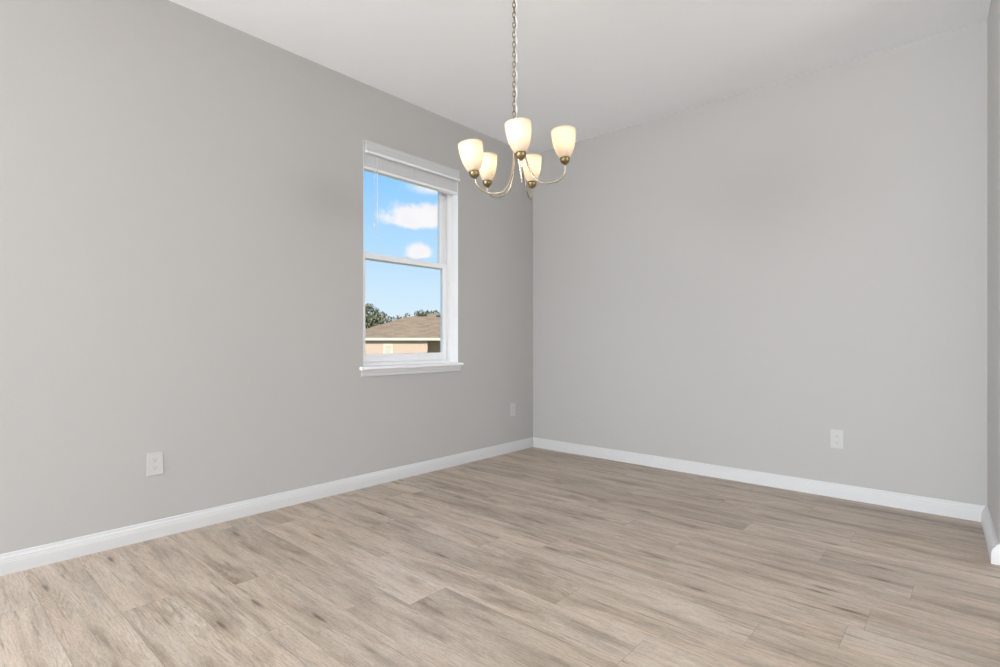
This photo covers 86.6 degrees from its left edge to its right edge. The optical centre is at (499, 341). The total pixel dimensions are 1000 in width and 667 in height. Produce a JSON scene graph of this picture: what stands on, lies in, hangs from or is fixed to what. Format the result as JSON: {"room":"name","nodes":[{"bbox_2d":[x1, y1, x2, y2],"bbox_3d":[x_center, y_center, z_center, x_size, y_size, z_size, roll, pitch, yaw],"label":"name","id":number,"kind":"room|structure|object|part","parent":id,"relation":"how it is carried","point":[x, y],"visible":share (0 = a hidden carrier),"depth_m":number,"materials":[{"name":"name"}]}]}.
{"room":"empty dining room","nodes":[
{"label":"empty dining room","id":0,"kind":"room"},
{"bbox_2d":[0,0,532,553],"bbox_3d":[-4.078,-0.379,0.190,0.200,2.740,13.400,0,0,42],"label":"wall","id":1,"kind":"structure","parent":0,"point":[181,187],"depth_m":2.83,"materials":[{"name":"grey paint"}]},
{"bbox_2d":[147,451,162,475],"bbox_3d":[-1.738,0.616,2.672,0.008,0.117,0.072,0,0,42],"label":"wall outlet","id":2,"kind":"object","parent":1,"relation":"attached to","point":[154,459],"visible":1,"depth_m":2.67,"materials":[{"name":"grey plastic"}]},
{"bbox_2d":[151,464,158,469],"bbox_3d":[-1.736,0.636,2.671,0.002,0.025,0.034,0,0,42],"label":"receptacle","id":3,"kind":"object","parent":2,"relation":"attached to","point":[153,466],"depth_m":2.67,"materials":[{"name":"grey plastic"}]},
{"bbox_2d":[151,457,158,461],"bbox_3d":[-1.736,0.597,2.671,0.002,0.025,0.034,0,0,42],"label":"receptacle","id":4,"kind":"object","parent":2,"relation":"attached to","point":[153,459],"depth_m":2.67,"materials":[{"name":"grey plastic"}]},
{"bbox_2d":[0,437,532,575],"bbox_3d":[-3.998,0.947,0.119,0.014,0.088,13.000,0,0,42],"label":"baseboard","id":5,"kind":"structure","parent":1,"relation":"attached to","point":[37,556],"depth_m":2.89,"materials":[{"name":"white paint"}]},
{"bbox_2d":[360,140,463,376],"bbox_3d":[-0.682,-0.560,3.973,0.202,1.602,0.950,0,0,42],"label":"window","id":6,"kind":"structure","parent":1,"relation":"in","point":[446,360],"depth_m":4.26,"materials":[{"name":"white plastic"}]},
{"bbox_3d":[-0.740,-0.952,4.022,0.030,0.744,0.814,0,0,42],"label":"sash","id":7,"kind":"part","parent":6,"relation":"part of","materials":[{"name":"clear glass"}]},
{"bbox_3d":[-0.710,-0.236,3.996,0.029,0.771,0.814,0,0,42],"label":"sash","id":8,"kind":"part","parent":6,"relation":"part of","materials":[{"name":"clear glass"}]},
{"bbox_2d":[364,140,459,234],"bbox_3d":[-0.641,-1.050,3.937,0.091,0.632,0.879,0,0,42],"label":"window blind","id":9,"kind":"object","parent":6,"relation":"attached to","point":[379,159],"visible":0.95,"depth_m":3.87,"materials":[{"name":"grey plastic"}]},
{"bbox_3d":[-0.866,-1.054,3.656,0.011,0.530,0.009,0,0,-9],"label":"lift cord","id":10,"kind":"part","parent":9,"relation":"part of","materials":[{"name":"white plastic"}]},
{"bbox_3d":[-0.654,-1.186,3.946,0.054,0.018,0.876,0,0,42],"label":"rail","id":11,"kind":"part","parent":9,"relation":"part of","materials":[{"name":"white plastic"}]},
{"bbox_3d":[-0.651,0.184,3.945,0.118,0.022,0.950,0,0,42],"label":"sill","id":12,"kind":"part","parent":6,"relation":"part of","materials":[{"name":"white paint"}]},
{"bbox_2d":[510,403,514,415],"bbox_3d":[0.116,0.614,4.762,0.008,0.117,0.072,0,0,42],"label":"wall outlet","id":13,"kind":"object","parent":1,"relation":"attached to","point":[512,405],"visible":1,"depth_m":4.75,"materials":[{"name":"grey plastic"}]},
{"bbox_2d":[0,447,999,666],"bbox_3d":[0.112,1.066,-3.525,11.400,0.150,13.400,0,0,42],"label":"floor","id":14,"kind":"structure","parent":0,"point":[533,556],"depth_m":2.13,"materials":[{"name":"brown wood"}]},
{"bbox_2d":[169,0,990,153],"bbox_3d":[0.112,-1.849,-3.525,11.400,0.200,13.400,0,0,42],"label":"ceiling","id":15,"kind":"structure","parent":0,"point":[593,67],"depth_m":3.14,"materials":[{"name":"white paint"}]},
{"bbox_2d":[458,0,575,200],"bbox_3d":[0.062,-1.191,2.341,0.475,1.115,0.477,0,0,42],"label":"chandelier","id":16,"kind":"object","parent":15,"relation":"hanging from","point":[518,130],"visible":1,"depth_m":2.27,"materials":[{"name":"white glass"}]},
{"bbox_3d":[-0.126,-0.785,2.261,0.108,0.128,0.107,0,0,42],"label":"lamp shade","id":17,"kind":"part","parent":16,"relation":"part of","materials":[{"name":"white glass"}]},
{"bbox_3d":[-0.059,-0.814,2.495,0.091,0.120,0.091,0,0,42],"label":"lamp shade","id":18,"kind":"part","parent":16,"relation":"part of","materials":[{"name":"white glass"}]},
{"bbox_3d":[-0.022,-0.745,2.295,0.192,0.223,0.016,0,0,-24],"label":"arm","id":19,"kind":"part","parent":16,"relation":"part of","materials":[{"name":"silver metal"}]},
{"bbox_3d":[0.007,-0.759,2.431,0.021,0.196,0.194,0,0,-42],"label":"arm","id":20,"kind":"part","parent":16,"relation":"part of","materials":[{"name":"silver metal"}]},
{"bbox_3d":[0.062,-1.354,2.344,0.014,0.733,0.014,0,0,-35],"label":"chain","id":21,"kind":"part","parent":16,"relation":"part of","materials":[{"name":"silver metal"}]},
{"bbox_3d":[0.071,-1.352,2.344,0.011,0.735,0.011,0,0,42],"label":"lamp cord","id":22,"kind":"part","parent":16,"relation":"part of","materials":[{"name":"white plastic"}]},
{"bbox_3d":[0.072,-0.823,2.141,0.108,0.125,0.107,0,0,42],"label":"lamp shade","id":23,"kind":"part","parent":16,"relation":"part of","materials":[{"name":"white glass"}]},
{"bbox_3d":[0.091,-0.761,2.233,0.027,0.196,0.191,0,0,-2],"label":"arm","id":24,"kind":"part","parent":16,"relation":"part of","materials":[{"name":"silver metal"}]},
{"bbox_3d":[0.127,-0.757,2.438,0.027,0.206,0.179,0,0,23],"label":"arm","id":25,"kind":"part","parent":16,"relation":"part of","materials":[{"name":"silver metal"}]},
{"bbox_3d":[0.152,-0.816,2.521,0.091,0.119,0.091,0,0,42],"label":"lamp shade","id":26,"kind":"part","parent":16,"relation":"part of","materials":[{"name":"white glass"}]},
{"bbox_3d":[0.191,-0.774,2.322,0.197,0.176,0.012,0,0,12],"label":"arm","id":27,"kind":"part","parent":16,"relation":"part of","materials":[{"name":"silver metal"}]},
{"bbox_3d":[0.275,-0.857,2.301,0.106,0.123,0.106,0,0,42],"label":"lamp shade","id":28,"kind":"part","parent":16,"relation":"part of","materials":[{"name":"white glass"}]},
{"bbox_2d":[533,21,986,505],"bbox_3d":[4.566,-0.379,1.346,11.200,2.740,0.200,0,0,42],"label":"wall","id":29,"kind":"structure","parent":0,"point":[740,281],"depth_m":3.56,"materials":[{"name":"grey paint"}]},
{"bbox_2d":[533,437,984,521],"bbox_3d":[1.482,0.947,3.938,3.146,0.088,0.014,0,0,42],"label":"baseboard","id":30,"kind":"structure","parent":29,"relation":"attached to","point":[967,511],"depth_m":3.55,"materials":[{"name":"white paint"}]},
{"bbox_2d":[831,429,843,448],"bbox_3d":[2.136,0.620,3.362,0.072,0.117,0.008,0,0,42],"label":"wall outlet","id":31,"kind":"object","parent":29,"relation":"attached to","point":[837,436],"visible":1,"depth_m":3.36,"materials":[{"name":"white plastic"}]},
{"bbox_2d":[987,0,999,543],"bbox_3d":[2.487,-0.379,2.585,0.125,2.740,0.711,0,0,39],"label":"wall","id":32,"kind":"structure","parent":0,"point":[993,22],"depth_m":2.60,"materials":[{"name":"grey paint"}]},
{"bbox_2d":[981,506,999,565],"bbox_3d":[2.478,0.947,2.583,0.168,0.088,0.725,0,0,40],"label":"baseboard","id":33,"kind":"structure","parent":32,"relation":"attached to","point":[993,546],"depth_m":2.50,"materials":[{"name":"white paint"}]},
{"label":"outside","id":34,"kind":"structure","parent":0,"visible":0},
{"bbox_3d":[-26.854,3.041,42.443,89.650,0.200,140.000,0,0,42],"label":"ground","id":35,"kind":"structure","parent":34,"visible":0},
{"bbox_2d":[365,303,394,328],"bbox_3d":[-10.000,-0.035,38.508,6.010,5.985,3.068,0,0,-3],"label":"broadleaf tree","id":36,"kind":"object","parent":35,"relation":"on","point":[371,319],"visible":0.21,"depth_m":38.57,"materials":[{"name":"green plant"}]},
{"bbox_2d":[365,314,439,353],"bbox_3d":[-0.835,0.816,28.209,13.790,4.250,11.850,0,0,-11],"label":"house","id":37,"kind":"structure","parent":35,"relation":"on","point":[420,333],"depth_m":22.00,"materials":[{"name":"beige paint"}]},
{"bbox_3d":[-4.569,0.761,21.648,0.260,1.140,0.010,0,0,-11],"label":"pane","id":38,"kind":"part","parent":37,"relation":"part of","materials":[{"name":"white glass"}]},
{"bbox_2d":[414,309,439,315],"bbox_3d":[-5.904,0.179,42.638,1.919,5.554,1.902,0,0,42],"label":"broadleaf tree","id":39,"kind":"object","parent":35,"relation":"on","point":[436,311],"visible":0.19,"depth_m":42.58,"materials":[{"name":"green plant"}]}
]}

